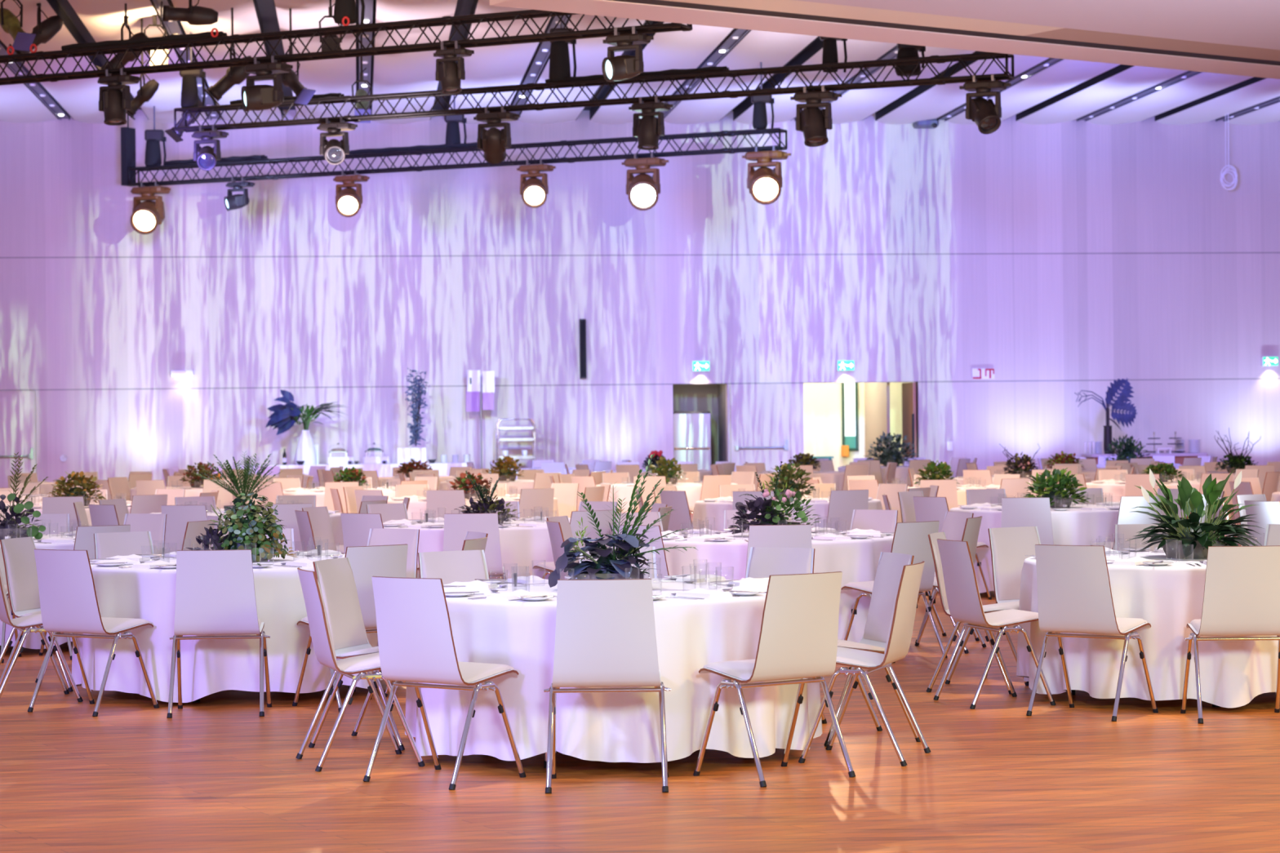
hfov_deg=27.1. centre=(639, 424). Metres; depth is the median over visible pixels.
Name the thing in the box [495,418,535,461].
trolley
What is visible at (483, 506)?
table plant
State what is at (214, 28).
shackle
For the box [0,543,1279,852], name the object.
floor
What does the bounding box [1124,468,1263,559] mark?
table plant
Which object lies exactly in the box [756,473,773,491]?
banquet chair
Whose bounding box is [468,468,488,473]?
banquet chair
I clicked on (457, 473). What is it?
banquet chair
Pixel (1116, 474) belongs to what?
banquet chair
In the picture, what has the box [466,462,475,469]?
banquet chair
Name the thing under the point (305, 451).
vase
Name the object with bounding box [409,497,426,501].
folded napkin
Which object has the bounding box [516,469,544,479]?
banquet chair
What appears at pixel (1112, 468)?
banquet chair
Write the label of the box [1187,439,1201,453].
plate stack
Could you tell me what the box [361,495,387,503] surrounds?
banquet chair
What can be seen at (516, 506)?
banquet chair
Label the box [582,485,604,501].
banquet chair
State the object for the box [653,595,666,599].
plate
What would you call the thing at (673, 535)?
folded napkin
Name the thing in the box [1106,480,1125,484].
folded napkin
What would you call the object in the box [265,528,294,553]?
banquet chair
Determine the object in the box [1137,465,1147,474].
banquet chair
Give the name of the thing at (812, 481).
banquet chair
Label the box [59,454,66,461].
dial
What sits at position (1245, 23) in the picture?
ceiling
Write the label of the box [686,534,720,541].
folded napkin
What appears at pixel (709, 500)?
plate
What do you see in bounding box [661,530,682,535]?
folded napkin
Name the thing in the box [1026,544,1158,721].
banquet chair
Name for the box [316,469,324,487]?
banquet chair
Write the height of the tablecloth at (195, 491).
0.712 m
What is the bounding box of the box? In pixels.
[841,445,848,456]
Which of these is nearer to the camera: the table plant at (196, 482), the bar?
the table plant at (196, 482)
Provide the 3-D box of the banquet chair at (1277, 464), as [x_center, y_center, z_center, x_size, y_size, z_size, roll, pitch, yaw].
[8.940,0.962,37.482,0.500,0.869,0.500,-1,0,38]
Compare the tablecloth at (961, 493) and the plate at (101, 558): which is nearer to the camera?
the plate at (101, 558)
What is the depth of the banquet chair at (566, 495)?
28.64 m
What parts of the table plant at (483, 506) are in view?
planter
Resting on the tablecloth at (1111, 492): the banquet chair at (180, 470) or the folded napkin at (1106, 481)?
the folded napkin at (1106, 481)
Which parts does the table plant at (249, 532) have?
planter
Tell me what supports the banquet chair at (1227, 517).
on the floor
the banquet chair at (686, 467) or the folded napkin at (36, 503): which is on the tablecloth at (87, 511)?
the folded napkin at (36, 503)
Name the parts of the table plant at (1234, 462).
planter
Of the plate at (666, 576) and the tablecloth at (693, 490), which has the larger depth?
the tablecloth at (693, 490)
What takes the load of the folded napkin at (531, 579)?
on the tablecloth at (691, 634)
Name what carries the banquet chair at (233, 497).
on the floor
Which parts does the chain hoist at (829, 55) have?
motor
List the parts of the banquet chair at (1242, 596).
leg, leg, leg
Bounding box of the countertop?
[1080,452,1208,457]
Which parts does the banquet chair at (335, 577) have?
leg, leg, leg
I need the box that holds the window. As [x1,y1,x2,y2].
[841,382,858,451]
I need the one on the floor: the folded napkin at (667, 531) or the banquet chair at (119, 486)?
the banquet chair at (119, 486)
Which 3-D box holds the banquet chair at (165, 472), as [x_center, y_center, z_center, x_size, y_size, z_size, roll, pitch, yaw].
[-7.343,1.136,42.298,0.500,0.869,0.500,-1,0,-19]
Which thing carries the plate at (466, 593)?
on the tablecloth at (691, 634)
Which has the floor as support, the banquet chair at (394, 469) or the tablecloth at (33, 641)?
the banquet chair at (394, 469)
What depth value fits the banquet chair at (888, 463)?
41.02 m
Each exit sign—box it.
[691,360,710,371]
[836,360,854,371]
[1261,355,1278,366]
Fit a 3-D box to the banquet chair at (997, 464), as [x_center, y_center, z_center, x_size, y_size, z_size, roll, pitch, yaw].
[5.461,0.999,38.513,0.500,0.869,0.500,-1,0,42]
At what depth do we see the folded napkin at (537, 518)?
21.00 m
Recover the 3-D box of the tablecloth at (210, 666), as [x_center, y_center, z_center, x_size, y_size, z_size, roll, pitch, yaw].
[-2.283,1.135,15.120,1.852,0.717,1.902,-1,0,-2]
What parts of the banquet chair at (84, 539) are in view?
leg, leg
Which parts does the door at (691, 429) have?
door, handle, door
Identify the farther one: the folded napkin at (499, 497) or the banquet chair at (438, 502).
the folded napkin at (499, 497)
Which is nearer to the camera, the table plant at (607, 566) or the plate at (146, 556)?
the table plant at (607, 566)
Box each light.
[97,67,140,125]
[129,182,170,234]
[191,124,228,170]
[223,177,254,211]
[240,55,293,111]
[316,116,357,164]
[333,170,369,217]
[433,40,474,93]
[473,106,519,164]
[516,159,555,208]
[601,26,653,81]
[621,152,668,210]
[628,96,673,150]
[742,146,791,204]
[790,85,841,146]
[959,74,1011,133]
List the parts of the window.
pane, panel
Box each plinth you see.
[314,444,318,464]
[397,447,426,463]
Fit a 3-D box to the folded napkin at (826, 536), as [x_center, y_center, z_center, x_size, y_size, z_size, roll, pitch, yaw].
[1.239,0.720,17.134,0.130,0.039,0.230,-1,0,-34]
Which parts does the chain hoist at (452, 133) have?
motor, lift chain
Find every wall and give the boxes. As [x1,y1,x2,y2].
[0,109,1279,486]
[672,383,726,475]
[803,382,914,471]
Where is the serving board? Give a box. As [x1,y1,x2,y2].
[1155,448,1172,453]
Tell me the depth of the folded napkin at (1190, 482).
30.82 m
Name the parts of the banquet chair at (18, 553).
leg, leg, leg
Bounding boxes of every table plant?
[0,452,48,539]
[46,471,106,506]
[179,462,222,487]
[186,491,297,562]
[193,450,282,515]
[333,466,369,486]
[395,457,432,477]
[448,471,491,499]
[454,471,519,524]
[485,455,524,480]
[548,453,698,587]
[641,449,667,471]
[644,456,688,484]
[728,461,821,534]
[762,462,815,500]
[787,452,821,470]
[862,431,919,466]
[913,459,959,484]
[1000,443,1039,477]
[1022,467,1089,507]
[1044,450,1084,468]
[1102,433,1150,462]
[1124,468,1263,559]
[1139,462,1185,482]
[1214,427,1261,473]
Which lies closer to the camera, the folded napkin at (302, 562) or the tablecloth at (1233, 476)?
the folded napkin at (302, 562)
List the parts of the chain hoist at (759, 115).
lift chain, motor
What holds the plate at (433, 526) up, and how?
on the tablecloth at (522, 548)
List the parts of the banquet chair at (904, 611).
leg, leg, leg, leg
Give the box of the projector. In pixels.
[912,118,938,128]
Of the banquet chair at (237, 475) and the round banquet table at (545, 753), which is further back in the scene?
the banquet chair at (237, 475)
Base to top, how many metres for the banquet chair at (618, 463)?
0.869 m
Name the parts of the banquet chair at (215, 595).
leg, leg, leg, leg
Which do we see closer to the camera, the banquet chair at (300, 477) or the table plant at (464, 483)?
the table plant at (464, 483)
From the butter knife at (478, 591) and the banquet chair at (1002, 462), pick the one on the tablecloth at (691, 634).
the butter knife at (478, 591)
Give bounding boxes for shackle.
[6,45,14,54]
[29,44,37,53]
[210,27,218,37]
[342,16,349,26]
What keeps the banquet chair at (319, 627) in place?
on the floor
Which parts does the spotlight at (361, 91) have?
gel frame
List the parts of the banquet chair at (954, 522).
leg, leg, leg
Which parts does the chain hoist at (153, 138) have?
motor, lift chain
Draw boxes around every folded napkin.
[33,501,42,505]
[40,536,73,542]
[62,530,76,536]
[94,557,140,565]
[106,554,151,561]
[131,560,176,568]
[160,551,176,557]
[207,513,224,517]
[211,508,225,513]
[282,488,303,491]
[285,558,315,566]
[298,549,342,556]
[302,488,322,492]
[311,486,324,489]
[374,487,391,491]
[377,485,395,488]
[382,520,411,525]
[384,519,417,523]
[391,496,414,500]
[402,495,421,497]
[408,521,440,528]
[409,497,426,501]
[422,516,444,522]
[443,579,497,589]
[444,585,490,594]
[485,589,543,600]
[492,496,512,500]
[506,493,519,497]
[506,575,548,584]
[519,520,546,526]
[524,515,549,521]
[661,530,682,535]
[662,533,684,538]
[675,573,725,582]
[675,587,732,598]
[683,528,718,533]
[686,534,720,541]
[704,497,726,502]
[714,496,733,499]
[719,498,733,502]
[728,577,768,586]
[732,582,767,591]
[801,494,812,498]
[806,497,826,502]
[811,526,836,533]
[813,533,851,540]
[842,528,879,534]
[847,530,886,537]
[960,484,981,487]
[960,503,986,508]
[964,485,986,489]
[968,502,997,506]
[980,505,1001,510]
[986,484,999,488]
[1080,505,1106,510]
[1092,480,1111,483]
[1097,501,1119,506]
[1104,546,1121,555]
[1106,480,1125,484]
[1112,556,1155,565]
[1154,546,1164,551]
[1187,480,1197,484]
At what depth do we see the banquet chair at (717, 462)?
43.91 m
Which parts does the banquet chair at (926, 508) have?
leg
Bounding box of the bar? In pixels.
[120,114,136,186]
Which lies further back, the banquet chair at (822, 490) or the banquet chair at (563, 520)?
the banquet chair at (822, 490)
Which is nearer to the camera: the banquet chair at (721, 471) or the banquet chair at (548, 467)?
the banquet chair at (721, 471)
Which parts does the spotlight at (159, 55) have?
gel frame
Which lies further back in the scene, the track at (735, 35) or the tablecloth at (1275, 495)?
the track at (735, 35)
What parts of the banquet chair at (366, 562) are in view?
leg, leg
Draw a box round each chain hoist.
[144,106,166,166]
[179,31,205,110]
[333,0,364,29]
[444,95,466,147]
[548,15,576,84]
[751,62,774,128]
[819,35,847,72]
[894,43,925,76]
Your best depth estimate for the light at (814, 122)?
35.99 m
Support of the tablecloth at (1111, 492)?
on the round banquet table
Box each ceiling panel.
[665,0,1063,35]
[1024,27,1279,61]
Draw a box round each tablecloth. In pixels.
[0,503,130,526]
[0,533,75,648]
[22,495,50,503]
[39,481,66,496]
[71,553,382,702]
[129,486,257,505]
[206,512,343,545]
[213,475,312,488]
[238,462,466,481]
[283,488,395,506]
[377,475,456,487]
[383,520,554,579]
[386,496,559,521]
[404,578,822,763]
[438,480,534,494]
[515,467,593,479]
[595,482,737,522]
[605,470,711,481]
[662,531,893,642]
[692,497,882,531]
[757,471,844,490]
[837,465,909,484]
[906,486,984,506]
[949,504,1163,592]
[952,476,1091,493]
[1016,550,1278,708]
[1081,470,1096,480]
[1085,480,1238,537]
[1096,464,1182,469]
[1206,471,1279,492]
[1271,491,1279,502]
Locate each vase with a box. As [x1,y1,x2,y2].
[294,430,316,464]
[1103,425,1112,453]
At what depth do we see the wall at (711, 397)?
54.57 m
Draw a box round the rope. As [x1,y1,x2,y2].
[1219,112,1237,190]
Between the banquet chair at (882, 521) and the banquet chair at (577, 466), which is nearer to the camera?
the banquet chair at (882, 521)
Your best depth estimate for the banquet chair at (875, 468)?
43.64 m
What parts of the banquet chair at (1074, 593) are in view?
leg, leg, leg, leg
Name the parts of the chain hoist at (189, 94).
motor, lift chain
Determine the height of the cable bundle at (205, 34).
0.081 m
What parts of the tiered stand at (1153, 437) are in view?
post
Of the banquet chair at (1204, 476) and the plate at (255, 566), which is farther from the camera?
the banquet chair at (1204, 476)
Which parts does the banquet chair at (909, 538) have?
leg, leg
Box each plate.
[89,558,115,561]
[95,562,124,566]
[137,554,161,557]
[154,564,176,568]
[252,564,273,568]
[382,524,401,526]
[425,524,444,528]
[443,585,458,588]
[444,591,475,596]
[478,579,507,583]
[498,524,511,527]
[517,595,554,600]
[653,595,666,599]
[662,537,675,539]
[663,575,687,579]
[702,499,716,502]
[707,538,733,541]
[726,591,761,595]
[848,535,871,538]
[959,506,977,509]
[984,487,998,488]
[1051,508,1070,510]
[1106,506,1119,509]
[1123,547,1151,551]
[1142,561,1173,565]
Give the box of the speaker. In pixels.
[579,319,586,378]
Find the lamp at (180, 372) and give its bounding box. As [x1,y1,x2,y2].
[170,369,194,376]
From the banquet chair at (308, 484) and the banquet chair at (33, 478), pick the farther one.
the banquet chair at (33, 478)
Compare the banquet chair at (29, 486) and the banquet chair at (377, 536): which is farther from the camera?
the banquet chair at (29, 486)
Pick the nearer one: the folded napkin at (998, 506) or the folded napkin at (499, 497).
the folded napkin at (998, 506)
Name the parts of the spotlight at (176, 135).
gel frame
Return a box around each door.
[0,390,36,488]
[673,411,711,471]
[729,383,790,471]
[902,382,916,465]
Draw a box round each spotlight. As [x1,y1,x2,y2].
[0,0,35,51]
[8,3,63,63]
[94,3,148,69]
[126,18,159,119]
[143,13,168,65]
[160,0,217,25]
[164,47,202,142]
[202,7,251,106]
[276,8,315,104]
[319,0,342,51]
[351,34,371,122]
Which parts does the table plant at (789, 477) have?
planter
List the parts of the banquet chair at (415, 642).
leg, leg, leg, leg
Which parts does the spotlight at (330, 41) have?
gel frame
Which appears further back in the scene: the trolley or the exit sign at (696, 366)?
the exit sign at (696, 366)
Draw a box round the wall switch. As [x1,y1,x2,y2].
[946,441,952,450]
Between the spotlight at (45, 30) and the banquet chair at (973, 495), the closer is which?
the banquet chair at (973, 495)
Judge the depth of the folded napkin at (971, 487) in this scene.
29.20 m
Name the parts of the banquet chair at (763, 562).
leg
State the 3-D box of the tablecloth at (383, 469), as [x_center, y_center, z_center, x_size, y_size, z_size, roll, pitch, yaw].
[-5.431,1.134,50.916,4.565,0.762,0.989,-1,0,-6]
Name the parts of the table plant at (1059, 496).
planter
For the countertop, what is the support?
on the buffet table at (1179, 457)
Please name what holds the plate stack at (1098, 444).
on the buffet table at (1179, 457)
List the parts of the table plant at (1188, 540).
planter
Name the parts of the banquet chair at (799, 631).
leg, leg, leg, leg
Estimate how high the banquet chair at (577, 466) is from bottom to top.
0.869 m
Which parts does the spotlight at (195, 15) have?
gel frame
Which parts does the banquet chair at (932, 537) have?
leg, leg, leg, leg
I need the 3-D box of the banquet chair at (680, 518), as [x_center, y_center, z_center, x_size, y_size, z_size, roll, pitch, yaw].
[0.485,1.052,25.102,0.500,0.869,0.500,-1,0,-38]
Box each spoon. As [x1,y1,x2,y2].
[139,558,160,561]
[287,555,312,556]
[488,585,507,589]
[521,582,548,585]
[714,583,733,586]
[1109,552,1129,554]
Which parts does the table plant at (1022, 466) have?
planter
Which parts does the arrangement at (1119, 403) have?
stem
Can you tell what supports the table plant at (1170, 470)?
on the tablecloth at (1111, 492)
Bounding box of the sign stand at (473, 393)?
[466,369,494,468]
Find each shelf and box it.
[498,426,533,430]
[498,437,533,441]
[498,455,534,459]
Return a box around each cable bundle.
[61,31,226,49]
[164,155,267,164]
[229,93,344,104]
[349,142,476,154]
[545,66,728,82]
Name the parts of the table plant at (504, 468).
planter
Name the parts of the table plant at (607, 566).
planter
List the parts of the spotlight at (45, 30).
gel frame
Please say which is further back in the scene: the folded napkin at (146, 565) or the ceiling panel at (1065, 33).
the ceiling panel at (1065, 33)
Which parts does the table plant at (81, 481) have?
planter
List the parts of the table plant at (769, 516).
planter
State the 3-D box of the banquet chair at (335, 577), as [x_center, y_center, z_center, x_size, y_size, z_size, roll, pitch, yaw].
[-1.248,1.071,12.523,0.501,0.870,0.526,-1,0,19]
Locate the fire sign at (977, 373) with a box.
[972,368,994,379]
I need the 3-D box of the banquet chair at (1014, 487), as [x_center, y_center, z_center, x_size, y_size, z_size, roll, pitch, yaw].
[3.930,1.015,28.811,0.500,0.869,0.500,-1,0,-33]
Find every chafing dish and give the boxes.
[327,443,353,464]
[363,442,389,463]
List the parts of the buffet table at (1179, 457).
panel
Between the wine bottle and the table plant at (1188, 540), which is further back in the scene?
the wine bottle
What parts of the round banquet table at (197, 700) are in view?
leg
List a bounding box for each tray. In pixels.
[328,450,347,457]
[364,450,383,456]
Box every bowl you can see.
[296,461,304,465]
[427,459,435,463]
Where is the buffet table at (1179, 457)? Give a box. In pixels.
[1080,452,1208,464]
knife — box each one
[88,559,114,559]
[91,562,127,564]
[135,554,161,555]
[273,564,296,567]
[444,591,479,593]
[475,578,506,581]
[520,594,548,598]
[659,581,694,582]
[666,596,697,599]
[670,595,704,599]
[671,574,689,577]
[710,579,738,582]
[723,590,766,592]
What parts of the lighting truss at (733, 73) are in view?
frame, frame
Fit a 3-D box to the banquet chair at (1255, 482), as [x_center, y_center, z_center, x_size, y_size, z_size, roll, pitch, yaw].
[6.485,0.988,27.548,0.500,0.869,0.500,-1,0,-41]
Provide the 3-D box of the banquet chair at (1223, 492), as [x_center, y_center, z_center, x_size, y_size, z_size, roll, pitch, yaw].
[4.787,1.006,22.905,0.500,0.869,0.500,-1,0,5]
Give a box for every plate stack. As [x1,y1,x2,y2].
[440,454,447,462]
[451,454,459,462]
[462,454,471,462]
[1091,441,1102,453]
[1173,439,1185,453]
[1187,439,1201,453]
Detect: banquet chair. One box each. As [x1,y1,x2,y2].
[0,488,13,491]
[0,490,22,503]
[0,537,73,692]
[0,568,83,702]
[0,585,21,662]
[7,475,31,488]
[10,483,39,495]
[14,472,38,482]
[18,514,70,534]
[26,549,159,716]
[39,524,130,660]
[42,496,84,532]
[51,485,78,497]
[67,475,95,481]
[73,501,88,526]
[75,471,97,479]
[86,489,107,503]
[88,504,119,525]
[93,480,112,499]
[93,531,154,559]
[98,498,128,524]
[107,476,129,501]
[123,513,166,556]
[128,471,151,479]
[128,473,152,489]
[129,494,167,513]
[135,480,165,495]
[155,488,185,505]
[160,505,207,553]
[162,468,168,486]
[166,549,271,718]
[167,467,179,475]
[167,475,193,486]
[173,472,182,475]
[174,496,216,512]
[177,469,192,475]
[181,520,215,550]
[200,492,218,506]
[202,479,234,509]
[206,515,219,550]
[208,466,226,475]
[222,469,244,479]
[229,481,239,499]
[235,475,261,484]
[237,480,256,505]
[256,482,283,507]
[257,466,279,475]
[265,503,311,553]
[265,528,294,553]
[272,478,301,488]
[275,495,315,506]
[279,468,302,488]
[286,475,303,488]
[292,544,408,712]
[294,510,317,551]
[295,567,425,772]
[302,506,337,551]
[305,475,313,489]
[308,466,325,488]
[308,557,404,751]
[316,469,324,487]
[321,470,334,484]
[324,481,358,513]
[329,466,341,479]
[329,488,343,513]
[335,500,386,554]
[340,513,419,570]
[342,485,364,513]
[354,489,382,513]
[360,470,379,488]
[360,476,372,488]
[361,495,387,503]
[363,576,525,790]
[366,502,408,522]
[367,528,419,577]
[384,537,487,697]
[391,466,405,476]
[395,484,429,497]
[398,472,405,481]
[400,480,427,484]
[402,497,409,511]
[408,471,422,480]
[413,469,439,489]
[414,476,438,489]
[416,473,435,476]
[417,550,488,584]
[426,489,466,519]
[443,513,506,582]
[448,466,472,475]
[455,470,481,477]
[465,531,488,539]
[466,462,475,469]
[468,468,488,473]
[471,473,499,483]
[474,501,519,519]
[482,483,506,496]
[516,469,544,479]
[519,488,554,519]
[532,460,553,467]
[533,472,560,488]
[533,510,613,578]
[541,462,564,474]
[543,578,671,793]
[546,515,577,562]
[546,520,568,579]
[549,475,555,484]
[551,483,578,517]
[558,473,574,483]
[564,463,569,474]
[571,476,622,511]
[572,469,590,476]
[575,464,590,476]
[578,462,593,472]
[578,501,617,533]
[579,546,657,578]
[582,459,599,466]
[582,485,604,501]
[590,471,605,484]
[593,461,612,471]
[600,484,610,501]
[601,472,630,484]
[612,524,669,578]
[614,511,662,530]
[616,464,640,483]
[617,462,639,464]
[633,475,666,512]
[635,488,645,512]
[650,502,667,511]
[653,485,677,503]
[657,506,671,530]
[659,490,719,531]
[673,461,693,464]
[675,463,697,471]
[675,471,699,482]
[688,475,731,514]
[693,571,855,787]
[710,465,719,475]
[711,463,724,475]
[715,461,730,464]
[719,484,755,497]
[722,462,735,475]
[723,510,761,531]
[731,471,755,484]
[732,491,775,510]
[735,465,758,491]
[743,462,765,471]
[745,524,812,577]
[745,546,826,724]
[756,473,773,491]
[786,465,813,483]
[796,462,821,471]
[798,560,930,766]
[799,483,835,497]
[806,479,819,483]
[811,476,822,483]
[814,458,828,460]
[819,460,834,471]
[824,551,920,746]
[826,489,868,531]
[836,464,868,490]
[840,520,947,662]
[846,475,875,489]
[848,462,870,475]
[848,480,878,499]
[849,509,897,532]
[853,457,872,462]
[857,460,883,484]
[875,484,907,522]
[882,493,891,510]
[883,462,895,484]
[884,462,897,484]
[897,490,923,522]
[898,459,931,487]
[904,457,925,465]
[907,468,915,487]
[907,487,930,497]
[913,474,928,487]
[913,496,991,599]
[914,515,986,653]
[915,511,979,643]
[920,480,957,511]
[926,532,1028,694]
[929,484,938,497]
[933,538,1056,709]
[950,457,966,479]
[955,458,970,476]
[963,470,992,486]
[965,488,1006,505]
[966,463,977,470]
[982,526,1040,677]
[986,466,1012,476]
[992,474,1020,484]
[993,461,1013,466]
[995,497,1055,604]
[996,463,1011,466]
[1000,478,1029,497]
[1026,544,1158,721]
[1030,469,1061,497]
[1037,457,1043,469]
[1040,458,1051,469]
[1052,465,1078,474]
[1053,463,1081,474]
[1064,473,1086,488]
[1064,488,1103,504]
[1075,458,1097,470]
[1091,495,1161,550]
[1094,467,1117,480]
[1097,456,1116,464]
[1097,469,1127,481]
[1105,460,1128,466]
[1105,466,1121,469]
[1114,524,1175,551]
[1115,462,1137,474]
[1124,474,1159,496]
[1129,457,1154,474]
[1129,464,1136,474]
[1129,466,1135,474]
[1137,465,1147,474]
[1151,462,1171,466]
[1152,455,1174,463]
[1157,488,1187,525]
[1164,469,1194,480]
[1178,465,1206,479]
[1180,545,1279,724]
[1182,457,1201,465]
[1186,473,1233,519]
[1197,456,1211,465]
[1199,493,1219,532]
[1204,462,1228,472]
[1211,456,1217,462]
[1216,479,1236,537]
[1217,490,1224,516]
[1217,497,1232,537]
[1229,481,1253,544]
[1232,471,1279,509]
[1234,469,1258,480]
[1235,493,1266,546]
[1239,477,1262,546]
[1244,465,1274,491]
[1244,500,1279,546]
[1263,524,1279,546]
[1266,462,1279,471]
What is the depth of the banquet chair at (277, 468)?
44.04 m
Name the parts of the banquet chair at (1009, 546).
leg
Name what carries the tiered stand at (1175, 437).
on the buffet table at (1179, 457)
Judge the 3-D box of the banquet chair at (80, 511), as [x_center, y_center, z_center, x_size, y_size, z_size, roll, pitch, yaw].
[-4.677,1.107,23.180,0.500,0.869,0.500,-1,0,-2]
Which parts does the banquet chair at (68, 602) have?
leg, leg, leg, leg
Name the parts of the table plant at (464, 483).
planter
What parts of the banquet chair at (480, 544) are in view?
leg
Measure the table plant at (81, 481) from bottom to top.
0.351 m
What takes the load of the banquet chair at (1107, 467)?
on the floor
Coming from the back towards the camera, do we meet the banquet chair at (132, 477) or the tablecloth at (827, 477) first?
the tablecloth at (827, 477)
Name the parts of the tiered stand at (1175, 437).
post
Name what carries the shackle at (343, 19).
attached to the lighting truss at (458, 20)
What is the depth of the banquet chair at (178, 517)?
21.93 m
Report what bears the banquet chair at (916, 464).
on the floor
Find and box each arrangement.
[265,389,346,435]
[404,368,428,446]
[1074,377,1137,429]
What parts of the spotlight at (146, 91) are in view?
gel frame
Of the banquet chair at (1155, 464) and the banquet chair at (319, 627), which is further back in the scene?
the banquet chair at (1155, 464)
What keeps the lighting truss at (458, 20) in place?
hanging from the chain hoist at (342, 8)
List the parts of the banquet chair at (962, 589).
leg, leg, leg, leg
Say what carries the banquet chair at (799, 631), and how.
on the floor
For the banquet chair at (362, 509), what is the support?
on the floor
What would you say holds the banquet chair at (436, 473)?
on the floor
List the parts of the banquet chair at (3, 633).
leg, leg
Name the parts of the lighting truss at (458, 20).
frame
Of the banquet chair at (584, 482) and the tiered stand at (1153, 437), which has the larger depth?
the tiered stand at (1153, 437)
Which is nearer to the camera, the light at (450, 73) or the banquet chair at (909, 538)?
the banquet chair at (909, 538)
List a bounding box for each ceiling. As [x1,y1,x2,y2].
[0,0,1279,124]
[489,0,1279,79]
[796,0,1279,49]
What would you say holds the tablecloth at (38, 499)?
on the round banquet table
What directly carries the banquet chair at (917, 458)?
on the floor
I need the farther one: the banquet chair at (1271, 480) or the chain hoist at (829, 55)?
the chain hoist at (829, 55)
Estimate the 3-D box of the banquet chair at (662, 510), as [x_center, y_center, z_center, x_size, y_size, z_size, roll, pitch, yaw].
[-0.018,1.057,20.112,0.500,0.869,0.500,-1,0,14]
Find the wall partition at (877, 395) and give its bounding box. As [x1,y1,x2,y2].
[864,382,889,466]
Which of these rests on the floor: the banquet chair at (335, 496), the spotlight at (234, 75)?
the banquet chair at (335, 496)
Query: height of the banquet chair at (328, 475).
0.869 m
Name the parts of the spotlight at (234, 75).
gel frame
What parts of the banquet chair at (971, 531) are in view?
leg, leg, leg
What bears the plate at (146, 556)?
on the tablecloth at (210, 666)
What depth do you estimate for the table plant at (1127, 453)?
43.70 m
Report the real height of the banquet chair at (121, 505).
0.869 m
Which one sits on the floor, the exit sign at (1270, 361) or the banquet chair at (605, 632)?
the banquet chair at (605, 632)
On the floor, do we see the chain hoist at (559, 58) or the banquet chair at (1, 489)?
the banquet chair at (1, 489)
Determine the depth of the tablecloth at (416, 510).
26.90 m
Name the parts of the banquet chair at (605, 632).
leg, leg, leg, leg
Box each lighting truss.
[0,8,692,85]
[128,127,787,186]
[173,52,1014,132]
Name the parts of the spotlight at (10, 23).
gel frame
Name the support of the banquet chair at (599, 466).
on the floor
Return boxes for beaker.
[502,450,508,456]
[521,449,527,456]
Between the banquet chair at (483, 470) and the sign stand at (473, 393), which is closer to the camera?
the banquet chair at (483, 470)
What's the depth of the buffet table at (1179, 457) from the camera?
51.49 m
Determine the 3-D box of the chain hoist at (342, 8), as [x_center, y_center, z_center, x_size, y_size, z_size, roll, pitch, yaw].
[-3.549,-5.415,32.362,0.387,1.202,0.294,-1,0,0]
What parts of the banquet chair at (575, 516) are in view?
leg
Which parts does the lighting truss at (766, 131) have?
frame, frame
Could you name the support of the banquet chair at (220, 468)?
on the floor
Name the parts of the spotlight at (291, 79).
gel frame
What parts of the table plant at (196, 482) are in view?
planter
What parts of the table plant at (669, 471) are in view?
planter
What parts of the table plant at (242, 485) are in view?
planter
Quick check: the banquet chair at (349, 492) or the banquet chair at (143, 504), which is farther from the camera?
the banquet chair at (349, 492)
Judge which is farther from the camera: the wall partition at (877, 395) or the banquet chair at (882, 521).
the wall partition at (877, 395)
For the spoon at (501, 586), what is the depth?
12.33 m
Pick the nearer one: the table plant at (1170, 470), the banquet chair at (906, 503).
the banquet chair at (906, 503)
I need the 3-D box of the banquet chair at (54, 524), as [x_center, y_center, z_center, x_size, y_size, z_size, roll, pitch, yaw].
[-4.462,1.105,19.700,0.500,0.869,0.500,-1,0,-1]
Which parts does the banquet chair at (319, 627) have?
leg, leg, leg, leg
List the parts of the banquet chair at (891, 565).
leg, leg, leg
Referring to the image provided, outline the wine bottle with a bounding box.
[282,448,286,465]
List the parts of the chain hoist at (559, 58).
motor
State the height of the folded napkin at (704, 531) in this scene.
0.039 m
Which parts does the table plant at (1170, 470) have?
planter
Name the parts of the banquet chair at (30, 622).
leg, leg, leg, leg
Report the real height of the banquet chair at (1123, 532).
0.870 m
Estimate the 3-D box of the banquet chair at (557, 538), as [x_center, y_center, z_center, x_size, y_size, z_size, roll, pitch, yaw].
[-0.346,1.061,17.343,0.500,0.869,0.500,-1,0,-14]
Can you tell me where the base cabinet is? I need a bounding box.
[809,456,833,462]
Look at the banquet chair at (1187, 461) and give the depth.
42.59 m
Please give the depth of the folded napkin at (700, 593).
11.52 m
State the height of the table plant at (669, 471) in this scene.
0.353 m
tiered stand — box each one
[1146,431,1164,453]
[1165,431,1185,453]
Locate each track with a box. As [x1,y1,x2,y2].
[0,40,70,119]
[152,0,220,119]
[359,0,373,108]
[510,14,569,114]
[655,28,750,118]
[794,45,897,120]
[937,57,1064,120]
[1076,71,1202,121]
[1215,96,1279,121]
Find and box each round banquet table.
[192,685,355,702]
[543,752,546,768]
[1071,689,1219,707]
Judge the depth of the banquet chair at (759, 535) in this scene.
16.27 m
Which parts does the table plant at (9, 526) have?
planter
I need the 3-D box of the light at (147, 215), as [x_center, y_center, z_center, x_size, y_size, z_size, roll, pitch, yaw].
[-9.029,-3.990,49.015,0.737,0.984,0.867,-1,0,-9]
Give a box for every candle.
[1084,441,1087,453]
[1088,441,1091,453]
[1092,441,1095,453]

